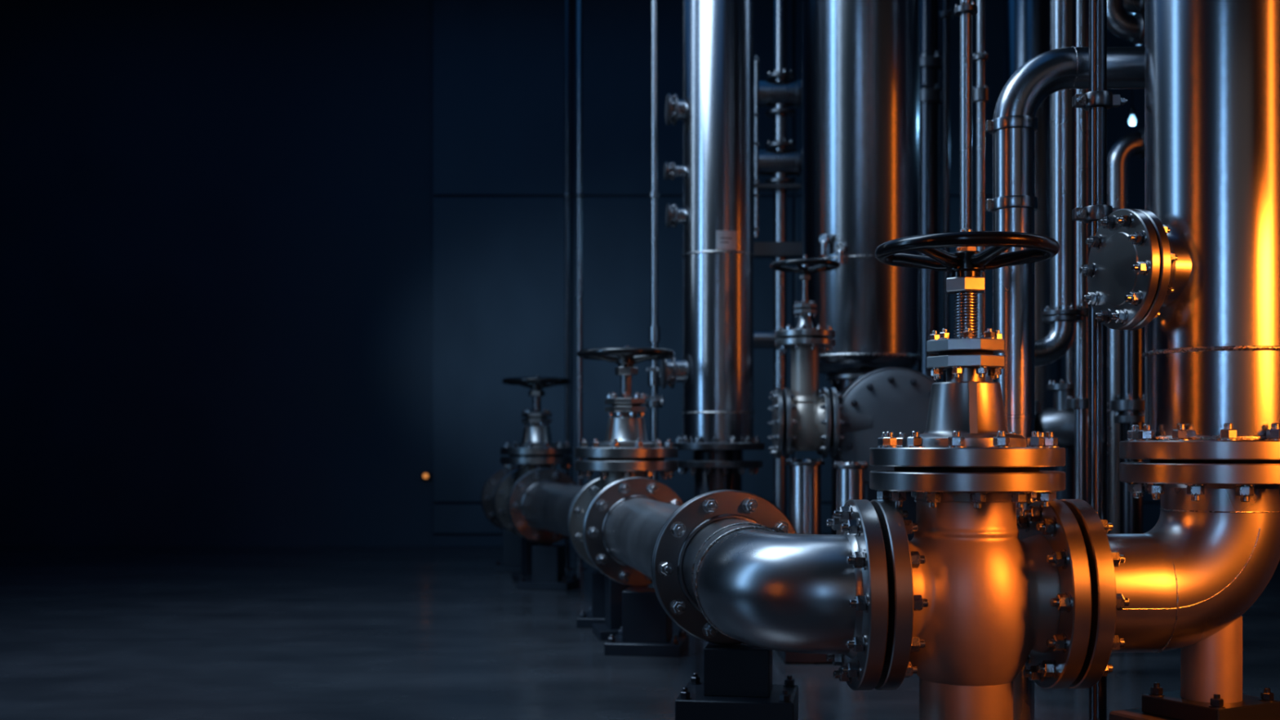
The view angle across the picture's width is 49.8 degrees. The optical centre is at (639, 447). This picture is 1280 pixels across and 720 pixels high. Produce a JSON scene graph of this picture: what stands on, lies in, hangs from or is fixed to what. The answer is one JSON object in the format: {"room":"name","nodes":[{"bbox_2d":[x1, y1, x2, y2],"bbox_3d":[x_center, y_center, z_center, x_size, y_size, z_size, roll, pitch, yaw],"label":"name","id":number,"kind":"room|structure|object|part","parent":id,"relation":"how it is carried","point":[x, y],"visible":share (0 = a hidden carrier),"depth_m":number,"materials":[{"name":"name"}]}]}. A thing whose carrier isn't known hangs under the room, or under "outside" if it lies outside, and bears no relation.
{"room":"industrial plant room","nodes":[
{"label":"industrial plant room","id":0,"kind":"room"},
{"bbox_2d":[0,0,1160,546],"bbox_3d":[-0.444,-1.989,14.089,15.289,6.000,0.089,0,0,0],"label":"wall","id":1,"kind":"structure","parent":0,"point":[216,215],"depth_m":14.04,"materials":[{"name":"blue paint"}]},
{"bbox_2d":[420,472,431,479],"bbox_3d":[-2.175,0.287,14.008,0.107,0.071,0.071,0,0,0],"label":"indicator light","id":2,"kind":"object","parent":1,"relation":"attached to","point":[423,475],"visible":1,"depth_m":13.99,"materials":[{"name":"paint"}]},
{"bbox_2d":[432,196,571,502],"bbox_3d":[-1.401,-0.997,14.019,1.412,3.105,0.048,0,0,0],"label":"wall panel","id":3,"kind":"object","parent":1,"relation":"attached to","point":[499,262],"depth_m":13.99,"materials":[{"name":"blue paint"}]},
{"bbox_2d":[432,0,571,195],"bbox_3d":[-1.401,-3.776,14.019,1.412,2.418,0.048,0,0,0],"label":"wall panel","id":4,"kind":"object","parent":1,"relation":"attached to","point":[499,65],"depth_m":13.99,"materials":[{"name":"blue metal"}]},
{"bbox_2d":[432,535,573,546],"bbox_3d":[2.491,0.951,14.024,9.196,0.120,0.039,0,0,0],"label":"trim","id":5,"kind":"structure","parent":1,"relation":"attached to","point":[437,540],"depth_m":14.00,"materials":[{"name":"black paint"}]},
{"bbox_2d":[573,196,793,502],"bbox_3d":[0.441,-0.997,14.019,2.229,3.105,0.048,0,0,0],"label":"wall","id":6,"kind":"structure","parent":1,"relation":"attached to","point":[617,230],"depth_m":13.99,"materials":[{"name":"blue paint"}]},
{"bbox_2d":[573,0,793,195],"bbox_3d":[0.441,-3.776,14.019,2.229,2.418,0.048,0,0,0],"label":"wall panel","id":7,"kind":"object","parent":1,"relation":"attached to","point":[617,33],"depth_m":13.99,"materials":[{"name":"blue metal"}]},
{"bbox_2d":[432,503,1160,533],"bbox_3d":[2.491,0.726,14.011,9.196,0.304,0.066,0,0,0],"label":"baseboard","id":8,"kind":"structure","parent":1,"relation":"attached to","point":[447,518],"depth_m":13.98,"materials":[{"name":"blue metal"}]},
{"bbox_2d":[795,196,992,502],"bbox_3d":[2.900,-0.997,14.019,2.644,3.105,0.048,0,0,0],"label":"wall","id":9,"kind":"structure","parent":1,"relation":"attached to","point":[954,202],"depth_m":13.99,"materials":[{"name":"blue metal"}]},
{"bbox_2d":[795,0,1002,195],"bbox_3d":[2.900,-3.776,14.019,2.644,2.418,0.048,0,0,0],"label":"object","id":10,"kind":"structure","parent":1,"relation":"attached to","point":[993,8],"depth_m":13.99,"materials":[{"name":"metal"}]},
{"bbox_2d":[1061,0,1160,502],"bbox_3d":[5.667,-2.214,14.019,2.844,5.540,0.048,0,0,0],"label":"wall","id":11,"kind":"structure","parent":1,"relation":"attached to","point":[1118,126],"depth_m":13.99,"materials":[{"name":"blue metal"}]},
{"bbox_2d":[0,546,1279,719],"bbox_3d":[-0.444,1.044,5.244,15.289,0.067,17.778,0,0,0],"label":"floor","id":12,"kind":"structure","parent":0,"point":[86,633],"depth_m":6.88,"materials":[{"name":"concrete"}]},
{"bbox_2d":[493,527,521,573],"bbox_3d":[-0.997,0.808,11.307,0.329,0.407,0.311,0,0,14],"label":"support","id":13,"kind":"object","parent":12,"relation":"on","point":[512,542],"visible":0.52,"depth_m":11.21,"materials":[{"name":"paint"}]},
{"bbox_3d":[-0.997,0.984,11.307,0.329,0.053,0.311,0,0,14],"label":"plate","id":14,"kind":"part","parent":13,"relation":"part of","materials":[{"name":"paint"}]},
{"bbox_3d":[-0.997,0.782,11.307,0.196,0.354,0.196,0,0,14],"label":"post","id":15,"kind":"part","parent":13,"relation":"part of","materials":[{"name":"metal"}]},
{"bbox_2d":[493,375,573,582],"bbox_3d":[-0.782,0.232,10.444,0.556,1.558,0.738,0,0,-14],"label":"valve","id":16,"kind":"object","parent":12,"relation":"on","point":[536,450],"visible":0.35,"depth_m":10.34,"materials":[{"name":"metal"}]},
{"bbox_2d":[481,466,518,532],"bbox_3d":[-0.963,0.427,11.169,0.551,0.551,0.733,0,0,-14],"label":"spool","id":17,"kind":"object","parent":16,"relation":"attached to","point":[489,490],"visible":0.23,"depth_m":11.44,"materials":[{"name":"metal"}]},
{"bbox_2d":[480,465,514,524],"bbox_3d":[-1.062,0.427,11.566,0.551,0.551,0.077,0,0,-14],"label":"flange","id":18,"kind":"object","parent":17,"relation":"attached to","point":[513,465],"visible":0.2,"depth_m":11.48,"materials":[{"name":"metal"}]},
{"bbox_3d":[-0.782,0.987,10.444,0.329,0.049,0.329,0,0,-14],"label":"plate","id":19,"kind":"part","parent":16,"relation":"part of","materials":[{"name":"paint"}]},
{"bbox_3d":[-0.782,-0.326,10.444,0.069,0.136,0.069,0,0,-14],"label":"threaded stem","id":20,"kind":"part","parent":16,"relation":"part of","materials":[{"name":"metal"}]},
{"bbox_3d":[-0.782,-0.248,10.444,0.218,0.029,0.218,0,0,4],"label":"gland plate","id":21,"kind":"part","parent":16,"relation":"part of","materials":[{"name":"metal"}]},
{"bbox_3d":[-0.782,-0.206,10.444,0.218,0.029,0.218,0,0,4],"label":"gland plate","id":22,"kind":"part","parent":16,"relation":"part of","materials":[{"name":"metal"}]},
{"bbox_3d":[-0.782,0.808,10.444,0.204,0.318,0.204,0,0,-14],"label":"support leg","id":23,"kind":"part","parent":16,"relation":"part of","materials":[{"name":"paint"}]},
{"bbox_2d":[516,544,579,590],"bbox_3d":[-0.659,0.859,9.948,0.373,0.304,0.329,0,0,14],"label":"support","id":24,"kind":"object","parent":12,"relation":"on","point":[548,561],"visible":1,"depth_m":9.85,"materials":[{"name":"paint"}]},
{"bbox_3d":[-0.659,0.984,9.948,0.373,0.053,0.329,0,0,14],"label":"plate","id":25,"kind":"part","parent":24,"relation":"part of","materials":[{"name":"paint"}]},
{"bbox_3d":[-0.659,0.833,9.948,0.196,0.252,0.196,0,0,14],"label":"post","id":26,"kind":"part","parent":24,"relation":"part of","materials":[{"name":"metal"}]},
{"bbox_2d":[508,468,599,562],"bbox_3d":[-0.410,0.427,8.923,0.552,0.551,2.392,0,0,-14],"label":"spool","id":27,"kind":"object","parent":24,"relation":"on","point":[540,502],"visible":0.44,"depth_m":9.89,"materials":[{"name":"metal"}]},
{"bbox_2d":[563,0,572,569],"bbox_3d":[-0.604,-1.978,11.444,0.080,5.978,0.080,0,0,0],"label":"conduit","id":28,"kind":"object","parent":12,"relation":"on","point":[566,195],"visible":0.86,"depth_m":11.43,"materials":[{"name":"metal"}]},
{"bbox_2d":[573,0,586,569],"bbox_3d":[-0.502,-1.978,11.444,0.107,5.978,0.107,0,0,0],"label":"conduit","id":29,"kind":"object","parent":12,"relation":"on","point":[579,195],"visible":1,"depth_m":11.42,"materials":[{"name":"metal"}]},
{"bbox_2d":[576,569,604,628],"bbox_3d":[-0.146,0.859,7.861,0.373,0.304,0.329,0,0,9],"label":"support","id":30,"kind":"object","parent":12,"relation":"on","point":[596,615],"visible":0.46,"depth_m":7.77,"materials":[{"name":"paint"}]},
{"bbox_3d":[-0.146,0.984,7.861,0.373,0.053,0.329,0,0,9],"label":"plate","id":31,"kind":"part","parent":30,"relation":"part of","materials":[{"name":"paint"}]},
{"bbox_3d":[-0.146,0.833,7.861,0.222,0.252,0.196,0,0,9],"label":"post","id":32,"kind":"part","parent":30,"relation":"part of","materials":[{"name":"metal"}]},
{"bbox_2d":[568,345,678,640],"bbox_3d":[-0.073,0.232,7.400,0.556,1.558,0.738,0,0,-9],"label":"valve","id":33,"kind":"object","parent":12,"relation":"on","point":[626,451],"visible":0.42,"depth_m":7.29,"materials":[{"name":"metal"}]},
{"bbox_3d":[-0.073,0.987,7.400,0.329,0.049,0.329,0,0,-9],"label":"plate","id":34,"kind":"part","parent":33,"relation":"part of","materials":[{"name":"paint"}]},
{"bbox_3d":[-0.073,-0.326,7.400,0.069,0.136,0.069,0,0,-9],"label":"threaded stem","id":35,"kind":"part","parent":33,"relation":"part of","materials":[{"name":"metal"}]},
{"bbox_3d":[-0.073,-0.248,7.400,0.218,0.029,0.218,0,0,-36],"label":"gland plate","id":36,"kind":"part","parent":33,"relation":"part of","materials":[{"name":"metal"}]},
{"bbox_3d":[-0.073,-0.206,7.400,0.218,0.029,0.218,0,0,-36],"label":"gland plate","id":37,"kind":"part","parent":33,"relation":"part of","materials":[{"name":"metal"}]},
{"bbox_3d":[-0.073,0.808,7.400,0.204,0.318,0.204,0,0,-9],"label":"support leg","id":38,"kind":"part","parent":33,"relation":"part of","materials":[{"name":"paint"}]},
{"bbox_2d":[604,587,688,657],"bbox_3d":[0.038,0.859,6.851,0.373,0.304,0.356,0,0,9],"label":"support","id":39,"kind":"object","parent":12,"relation":"on","point":[646,628],"visible":0.95,"depth_m":6.74,"materials":[{"name":"paint"}]},
{"bbox_3d":[0.038,0.982,6.851,0.373,0.058,0.356,0,0,9],"label":"plate","id":40,"kind":"part","parent":39,"relation":"part of","materials":[{"name":"paint"}]},
{"bbox_3d":[0.038,0.831,6.851,0.222,0.248,0.213,0,0,9],"label":"post","id":41,"kind":"part","parent":39,"relation":"part of","materials":[{"name":"metal"}]},
{"bbox_2d":[583,477,723,628],"bbox_3d":[0.151,0.427,5.978,0.551,0.551,2.119,0,0,-9],"label":"spool","id":42,"kind":"object","parent":39,"relation":"on","point":[624,524],"visible":0.43,"depth_m":6.92,"materials":[{"name":"metal"}]},
{"bbox_2d":[644,0,664,587],"bbox_3d":[0.087,-1.978,8.267,0.116,5.978,0.107,0,0,0],"label":"pipe","id":43,"kind":"object","parent":12,"relation":"on","point":[656,402],"visible":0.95,"depth_m":8.25,"materials":[{"name":"metal"}]},
{"bbox_2d":[660,0,764,497],"bbox_3d":[0.433,-1.600,7.982,0.597,5.222,0.542,0,0,-41],"label":"pipe","id":44,"kind":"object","parent":12,"relation":"on","point":[715,370],"depth_m":7.83,"materials":[{"name":"metal"}]},
{"bbox_3d":[0.489,-1.173,7.798,0.118,0.107,0.018,0,0,-10],"label":"name plate","id":45,"kind":"part","parent":44,"relation":"part of","materials":[{"name":"silver metal"}]},
{"bbox_2d":[675,642,798,719],"bbox_3d":[0.352,0.859,4.916,0.409,0.304,0.373,0,0,9],"label":"support","id":46,"kind":"object","parent":12,"relation":"on","point":[737,684],"visible":0.99,"depth_m":4.82,"materials":[{"name":"paint"}]},
{"bbox_3d":[0.352,0.942,4.916,0.409,0.138,0.373,0,0,9],"label":"plate","id":47,"kind":"part","parent":46,"relation":"part of","materials":[{"name":"paint"}]},
{"bbox_3d":[0.352,0.791,4.916,0.231,0.168,0.178,0,0,9],"label":"post","id":48,"kind":"part","parent":46,"relation":"part of","materials":[{"name":"metal"}]},
{"bbox_2d":[653,489,888,690],"bbox_3d":[0.413,0.427,4.319,0.551,0.551,1.236,0,0,-9],"label":"pipe elbow","id":49,"kind":"object","parent":46,"relation":"on","point":[730,566],"visible":1,"depth_m":3.95,"materials":[{"name":"metal"}]},
{"bbox_2d":[753,0,801,516],"bbox_3d":[0.949,-1.878,9.520,0.444,5.778,0.293,0,0,0],"label":"pipe","id":50,"kind":"object","parent":12,"relation":"on","point":[779,91],"visible":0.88,"depth_m":9.51,"materials":[{"name":"metal"}]},
{"bbox_3d":[0.798,-2.058,9.453,0.031,1.232,0.031,0,0,0],"label":"tie rod","id":51,"kind":"part","parent":50,"relation":"part of","materials":[{"name":"metal"}]},
{"bbox_3d":[0.929,-1.794,9.507,0.351,0.031,0.142,0,0,0],"label":"bracket plate","id":52,"kind":"part","parent":50,"relation":"part of","materials":[{"name":"metal"}]},
{"bbox_2d":[777,650,831,663],"bbox_3d":[1.150,0.973,7.078,0.953,0.076,1.311,0,0,0],"label":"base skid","id":53,"kind":"object","parent":12,"relation":"on","point":[788,657],"visible":0.12,"depth_m":6.42,"materials":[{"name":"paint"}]},
{"bbox_2d":[785,457,824,534],"bbox_3d":[0.873,0.496,7.289,0.220,0.880,0.220,0,0,0],"label":"pipe","id":54,"kind":"object","parent":53,"relation":"on","point":[805,475],"visible":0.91,"depth_m":7.22,"materials":[{"name":"silver metal"}]},
{"bbox_3d":[0.873,0.069,7.289,0.118,0.013,0.118,0,0,0],"label":"lid","id":55,"kind":"part","parent":54,"relation":"part of","materials":[{"name":"metal"}]},
{"bbox_2d":[833,461,867,510],"bbox_3d":[1.069,0.502,7.000,0.185,0.866,0.185,0,0,0],"label":"pipe","id":56,"kind":"object","parent":53,"relation":"on","point":[850,475],"visible":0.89,"depth_m":6.94,"materials":[{"name":"silver metal"}]},
{"bbox_3d":[1.069,0.082,7.000,0.100,0.013,0.100,0,0,0],"label":"lid","id":57,"kind":"part","parent":56,"relation":"part of","materials":[{"name":"metal"}]},
{"bbox_2d":[828,367,936,540],"bbox_3d":[1.331,0.255,7.324,0.672,1.352,0.442,0,0,0],"label":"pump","id":58,"kind":"object","parent":53,"relation":"on","point":[895,400],"visible":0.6,"depth_m":7.18,"materials":[{"name":"metal"}]},
{"bbox_2d":[769,254,839,457],"bbox_3d":[0.873,-0.482,7.289,0.369,1.076,0.373,0,0,0],"label":"valve","id":59,"kind":"object","parent":58,"relation":"attached to","point":[806,408],"visible":0.96,"depth_m":7.21,"materials":[{"name":"metal"}]},
{"bbox_2d":[767,387,783,457],"bbox_3d":[0.714,-0.131,7.289,0.053,0.373,0.373,0,0,0],"label":"flange","id":60,"kind":"object","parent":59,"relation":"attached to","point":[777,408],"visible":1,"depth_m":7.19,"materials":[{"name":"metal"}]},
{"bbox_3d":[0.873,-0.823,7.289,0.036,0.141,0.036,0,0,0],"label":"threaded stem","id":61,"kind":"part","parent":59,"relation":"part of","materials":[{"name":"metal"}]},
{"bbox_3d":[0.873,-0.747,7.289,0.118,0.020,0.118,0,0,0],"label":"gland plate","id":62,"kind":"part","parent":59,"relation":"part of","materials":[{"name":"metal"}]},
{"bbox_3d":[0.873,-0.718,7.289,0.118,0.020,0.118,0,0,0],"label":"gland plate","id":63,"kind":"part","parent":59,"relation":"part of","materials":[{"name":"metal"}]},
{"bbox_3d":[1.340,-0.094,7.361,0.653,0.653,0.367,0,0,0],"label":"casing","id":64,"kind":"part","parent":58,"relation":"part of","materials":[{"name":"grey metal"}]},
{"bbox_2d":[801,0,921,534],"bbox_3d":[1.316,-1.633,8.212,0.713,5.289,0.734,0,0,0],"label":"pipe","id":65,"kind":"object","parent":12,"relation":"on","point":[860,59],"depth_m":7.92,"materials":[{"name":"metal"}]},
{"bbox_2d":[916,0,942,382],"bbox_3d":[2.048,-1.978,9.778,0.304,5.978,0.304,0,0,0],"label":"pipe","id":66,"kind":"object","parent":12,"relation":"on","point":[931,57],"visible":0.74,"depth_m":9.70,"materials":[{"name":"metal"}]},
{"bbox_2d":[938,0,953,382],"bbox_3d":[1.975,-1.978,8.889,0.089,5.978,0.092,0,0,39],"label":"pipe","id":67,"kind":"object","parent":12,"relation":"on","point":[946,14],"visible":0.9,"depth_m":8.87,"materials":[{"name":"metal"}]},
{"bbox_2d":[954,0,977,229],"bbox_3d":[1.367,-1.978,5.778,0.097,5.978,0.098,0,0,39],"label":"pipe","id":68,"kind":"object","parent":12,"relation":"on","point":[966,9],"visible":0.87,"depth_m":5.76,"materials":[{"name":"metal"}]},
{"bbox_2d":[972,0,988,337],"bbox_3d":[1.676,-1.978,6.778,0.077,5.978,0.080,0,0,39],"label":"pipe","id":69,"kind":"object","parent":12,"relation":"on","point":[980,93],"visible":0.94,"depth_m":6.76,"materials":[{"name":"metal"}]},
{"bbox_2d":[869,228,1092,719],"bbox_3d":[0.951,0.187,4.022,0.556,1.649,0.556,0,0,-2],"label":"valve","id":70,"kind":"object","parent":12,"relation":"on","point":[981,592],"visible":0.95,"depth_m":3.88,"materials":[{"name":"metal"}]},
{"bbox_3d":[0.951,-0.381,4.022,0.069,0.150,0.069,0,0,-2],"label":"threaded stem","id":71,"kind":"part","parent":70,"relation":"part of","materials":[{"name":"metal"}]},
{"bbox_3d":[0.951,-0.294,4.022,0.218,0.033,0.218,0,0,-29],"label":"gland plate","id":72,"kind":"part","parent":70,"relation":"part of","materials":[{"name":"metal"}]},
{"bbox_3d":[0.951,-0.248,4.022,0.218,0.033,0.218,0,0,-29],"label":"gland plate","id":73,"kind":"part","parent":70,"relation":"part of","materials":[{"name":"metal"}]},
{"bbox_3d":[0.951,0.828,4.022,0.267,0.358,0.267,0,0,-2],"label":"support leg","id":74,"kind":"part","parent":70,"relation":"part of","materials":[{"name":"metal"}]},
{"bbox_2d":[1002,0,1061,500],"bbox_3d":[2.844,-1.756,10.000,0.462,5.533,0.462,0,0,0],"label":"vertical pipe","id":75,"kind":"object","parent":12,"relation":"on","point":[1025,23],"visible":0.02,"depth_m":9.80,"materials":[{"name":"metal"}]},
{"bbox_2d":[985,0,1084,382],"bbox_3d":[1.671,-1.978,6.000,0.518,5.978,0.196,0,0,0],"label":"pipe","id":76,"kind":"object","parent":12,"relation":"on","point":[1063,315],"visible":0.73,"depth_m":5.95,"materials":[{"name":"metal"}]},
{"bbox_2d":[985,45,1144,719],"bbox_3d":[1.643,-0.141,4.444,1.151,2.304,0.276,0,0,0],"label":"pipe","id":77,"kind":"object","parent":12,"relation":"on","point":[1013,206],"visible":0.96,"depth_m":4.39,"materials":[{"name":"metal"}]},
{"bbox_2d":[1065,340,1074,383],"bbox_3d":[2.493,-1.978,8.000,0.088,5.978,0.088,0,0,0],"label":"pipe","id":78,"kind":"object","parent":12,"relation":"on","point":[1069,355],"visible":0.02,"depth_m":7.98,"materials":[{"name":"metal"}]},
{"bbox_2d":[1035,378,1111,499],"bbox_3d":[2.059,0.341,6.667,0.402,1.340,0.276,0,0,24],"label":"valve","id":79,"kind":"object","parent":12,"relation":"on","point":[1059,420],"visible":0.23,"depth_m":6.61,"materials":[{"name":"metal"}]},
{"bbox_3d":[2.059,0.497,6.667,0.107,1.002,0.107,0,0,0],"label":"support leg","id":80,"kind":"part","parent":79,"relation":"part of","materials":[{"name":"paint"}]},
{"bbox_2d":[1066,0,1088,502],"bbox_3d":[1.977,-1.978,6.178,0.127,5.978,0.127,0,0,39],"label":"pipe","id":81,"kind":"object","parent":12,"relation":"on","point":[1080,403],"visible":0.45,"depth_m":6.15,"materials":[{"name":"metal"}]},
{"bbox_2d":[1071,0,1128,719],"bbox_3d":[1.432,-1.978,4.300,0.176,5.978,0.169,0,0,0],"label":"pipe","id":82,"kind":"object","parent":12,"relation":"on","point":[1098,100],"visible":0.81,"depth_m":4.28,"materials":[{"name":"metal"}]},
{"bbox_2d":[1106,127,1144,533],"bbox_3d":[3.290,-0.396,7.778,1.408,2.815,0.212,0,0,0],"label":"pipe","id":83,"kind":"object","parent":12,"relation":"on","point":[1120,153],"visible":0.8,"depth_m":7.73,"materials":[{"name":"metal"}]},
{"bbox_2d":[1111,328,1144,533],"bbox_3d":[2.497,0.204,7.000,0.208,1.614,0.208,0,0,0],"label":"pipe","id":84,"kind":"object","parent":12,"relation":"on","point":[1128,406],"visible":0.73,"depth_m":6.95,"materials":[{"name":"metal"}]},
{"bbox_2d":[1123,0,1144,16],"bbox_3d":[3.629,-1.978,8.667,1.383,5.978,0.196,0,0,0],"label":"pipe","id":85,"kind":"object","parent":12,"relation":"on","point":[1131,6],"visible":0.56,"depth_m":8.62,"materials":[{"name":"metal"}]},
{"bbox_2d":[1109,707,1175,719],"bbox_3d":[1.681,0.902,4.056,0.409,0.219,0.409,0,0,-28],"label":"concrete plinth","id":86,"kind":"object","parent":12,"relation":"on","point":[1133,713],"visible":0.36,"depth_m":4.09,"materials":[{"name":"grey concrete"}]},
{"bbox_2d":[1058,462,1279,719],"bbox_3d":[1.611,0.417,4.053,0.791,0.746,0.583,0,0,0],"label":"pipe elbow","id":87,"kind":"object","parent":12,"relation":"on","point":[1187,583],"visible":0.87,"depth_m":3.90,"materials":[{"name":"metal"}]},
{"bbox_2d":[1079,0,1279,463],"bbox_3d":[1.660,-2.094,4.056,0.692,4.278,0.578,0,0,0],"label":"vertical pipe","id":88,"kind":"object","parent":87,"relation":"on","point":[1197,267],"depth_m":3.87,"materials":[{"name":"metal"}]},
{"bbox_3d":[1.681,0.763,4.056,0.276,0.053,0.276,0,0,-28],"label":"plate","id":89,"kind":"part","parent":87,"relation":"part of","materials":[{"name":"paint"}]},
{"bbox_3d":[1.681,0.615,4.056,0.169,0.243,0.169,0,0,0],"label":"support leg","id":90,"kind":"part","parent":87,"relation":"part of","materials":[{"name":"metal"}]},
{"bbox_2d":[1106,0,1144,44],"bbox_3d":[3.120,-1.978,7.333,1.341,5.978,0.204,0,0,0],"label":"pipe","id":91,"kind":"object","parent":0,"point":[1121,24],"visible":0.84,"depth_m":7.28,"materials":[{"name":"metal"}]},
{"bbox_3d":[-0.444,-5.022,5.244,15.289,0.067,17.778,0,0,0],"label":"ceiling","id":92,"kind":"structure","parent":0,"visible":0},
{"bbox_2d":[1128,13,1136,124],"bbox_3d":[3.652,-3.690,10.222,0.053,2.593,0.053,0,0,0],"label":"work lamp","id":93,"kind":"object","parent":92,"relation":"hanging from","point":[1131,121],"visible":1,"depth_m":10.21,"materials":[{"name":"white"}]},
{"bbox_2d":[1129,106,1134,115],"bbox_3d":[3.652,-2.496,10.222,0.036,0.062,0.036,0,0,0],"label":"socket","id":94,"kind":"object","parent":93,"relation":"attached to","point":[1132,109],"depth_m":10.21,"materials":[{"name":"black ceramic"}]},
{"bbox_3d":[3.652,-3.745,10.222,0.007,2.444,0.007,0,0,-23],"label":"cord","id":95,"kind":"part","parent":93,"relation":"part of","materials":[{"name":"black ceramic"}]},
{"bbox_3d":[3.652,-2.432,10.222,0.053,0.076,0.053,0,0,0],"label":"bulb","id":96,"kind":"part","parent":93,"relation":"part of","materials":[{"name":"white glass"}]}
]}

